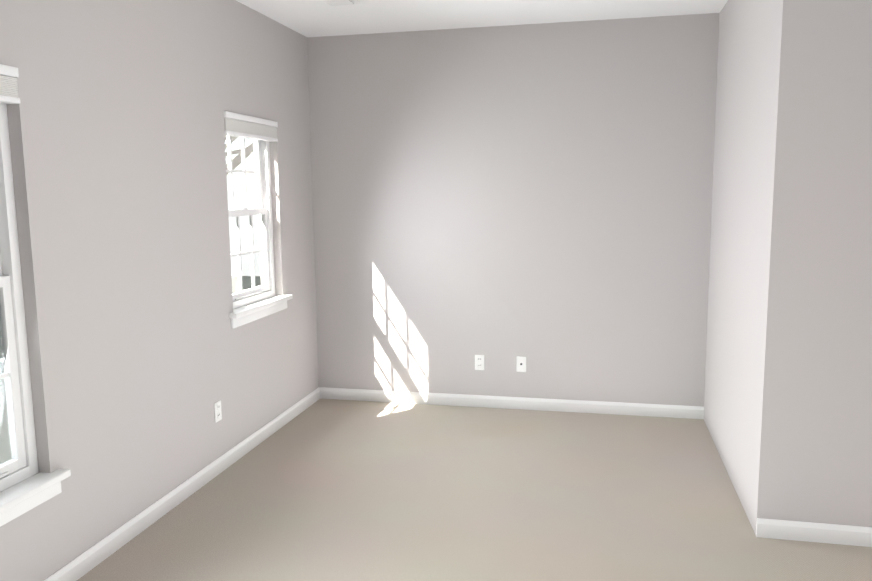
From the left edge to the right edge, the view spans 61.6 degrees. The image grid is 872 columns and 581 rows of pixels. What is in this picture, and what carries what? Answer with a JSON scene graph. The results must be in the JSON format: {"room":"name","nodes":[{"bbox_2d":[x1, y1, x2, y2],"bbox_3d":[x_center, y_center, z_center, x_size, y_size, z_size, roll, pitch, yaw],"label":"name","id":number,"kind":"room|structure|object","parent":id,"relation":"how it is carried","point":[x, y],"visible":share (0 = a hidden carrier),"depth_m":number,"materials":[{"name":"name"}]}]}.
{"room":"empty bedroom","nodes":[
{"label":"empty bedroom","id":0,"kind":"room"},
{"bbox_2d":[0,0,318,580],"bbox_3d":[-1.649,-0.117,2.750,0.150,2.740,6.200,1,8,13],"label":"wall","id":1,"kind":"structure","parent":0,"point":[144,356],"depth_m":3.49,"materials":[{"name":"beige paint"}]},
{"bbox_2d":[0,64,19,103],"bbox_3d":[-1.767,-0.647,1.897,0.059,0.132,1.732,1,8,13],"label":"window blind","id":2,"kind":"object","parent":1,"relation":"attached to","point":[9,75],"visible":1,"depth_m":2.68,"materials":[{"name":"white plastic"}]},
{"bbox_2d":[0,103,70,526],"bbox_3d":[-1.786,0.119,2.007,0.187,1.663,1.850,1,8,13],"label":"window","id":3,"kind":"structure","parent":1,"relation":"in","point":[18,456],"depth_m":2.81,"materials":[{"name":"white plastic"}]},
{"bbox_2d":[44,387,319,580],"bbox_3d":[-1.555,1.199,2.911,0.014,0.088,5.900,1,8,13],"label":"baseboard","id":4,"kind":"structure","parent":1,"relation":"attached to","point":[85,562],"depth_m":3.75,"materials":[{"name":"white paint"}]},
{"bbox_2d":[214,400,221,422],"bbox_3d":[-1.256,0.698,4.223,0.009,0.115,0.072,1,8,13],"label":"electrical outlet","id":5,"kind":"object","parent":1,"relation":"attached to","point":[217,411],"visible":1,"depth_m":4.21,"materials":[{"name":"white plastic"}]},
{"bbox_2d":[223,111,277,141],"bbox_3d":[-1.164,-1.019,4.580,0.059,0.132,0.702,1,8,13],"label":"window blind","id":6,"kind":"object","parent":1,"relation":"attached to","point":[244,126],"visible":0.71,"depth_m":4.52,"materials":[{"name":"white plastic"}]},
{"bbox_2d":[225,135,292,328],"bbox_3d":[-1.185,-0.451,4.663,0.186,1.263,0.820,1,8,13],"label":"window","id":7,"kind":"structure","parent":1,"relation":"in","point":[248,173],"depth_m":4.76,"materials":[{"name":"white plastic"}]},
{"bbox_2d":[77,399,871,580],"bbox_3d":[0.831,1.348,2.396,5.200,0.120,6.200,1,8,13],"label":"floor","id":8,"kind":"structure","parent":0,"point":[334,490],"depth_m":3.72,"materials":[{"name":"carpet"}]},
{"bbox_2d":[236,0,727,36],"bbox_3d":[0.800,-1.486,2.011,5.200,0.120,6.200,1,8,13],"label":"ceiling","id":9,"kind":"structure","parent":0,"point":[313,18],"depth_m":4.71,"materials":[{"name":"white paint"}]},
{"bbox_2d":[323,0,360,5],"bbox_3d":[-0.588,-1.710,4.277,0.200,0.017,0.360,1,8,13],"label":"ceiling vent","id":10,"kind":"object","parent":9,"relation":"in","point":[339,2],"visible":1,"depth_m":4.37,"materials":[{"name":"metal"}]},
{"bbox_2d":[307,13,718,406],"bbox_3d":[1.546,-0.472,5.112,5.050,2.740,0.150,1,8,13],"label":"wall","id":11,"kind":"structure","parent":0,"point":[502,198],"depth_m":5.24,"materials":[{"name":"beige paint"}]},
{"bbox_2d":[475,355,483,369],"bbox_3d":[0.324,0.535,5.444,0.072,0.115,0.009,1,8,13],"label":"electrical outlet","id":12,"kind":"object","parent":11,"relation":"attached to","point":[479,362],"visible":1,"depth_m":5.44,"materials":[{"name":"white plastic"}]},
{"bbox_2d":[320,387,703,418],"bbox_3d":[0.485,0.832,5.446,2.856,0.088,0.014,1,8,13],"label":"baseboard","id":13,"kind":"structure","parent":11,"relation":"attached to","point":[634,409],"depth_m":5.41,"materials":[{"name":"white paint"}]},
{"bbox_2d":[516,356,525,371],"bbox_3d":[0.627,0.541,5.377,0.072,0.115,0.007,1,8,13],"label":"jack","id":14,"kind":"object","parent":11,"relation":"attached to","point":[520,363],"visible":1,"depth_m":5.38,"materials":[{"name":"white plastic"}]},
{"bbox_2d":[704,0,776,523],"bbox_3d":[1.742,-0.342,4.140,0.120,2.740,1.680,1,8,13],"label":"wall","id":15,"kind":"structure","parent":0,"point":[746,48],"depth_m":3.96,"materials":[{"name":"beige paint"}]},
{"bbox_2d":[751,0,871,534],"bbox_3d":[2.485,0.292,3.130,2.030,3.740,0.120,1,8,13],"label":"wall","id":16,"kind":"structure","parent":0,"point":[813,449],"depth_m":3.20,"materials":[{"name":"beige paint"}]},
{"bbox_2d":[756,518,871,546],"bbox_3d":[1.817,1.106,3.323,0.674,0.088,0.014,1,8,13],"label":"baseboard","id":17,"kind":"structure","parent":16,"relation":"attached to","point":[817,532],"depth_m":3.34,"materials":[{"name":"white paint"}]}
]}

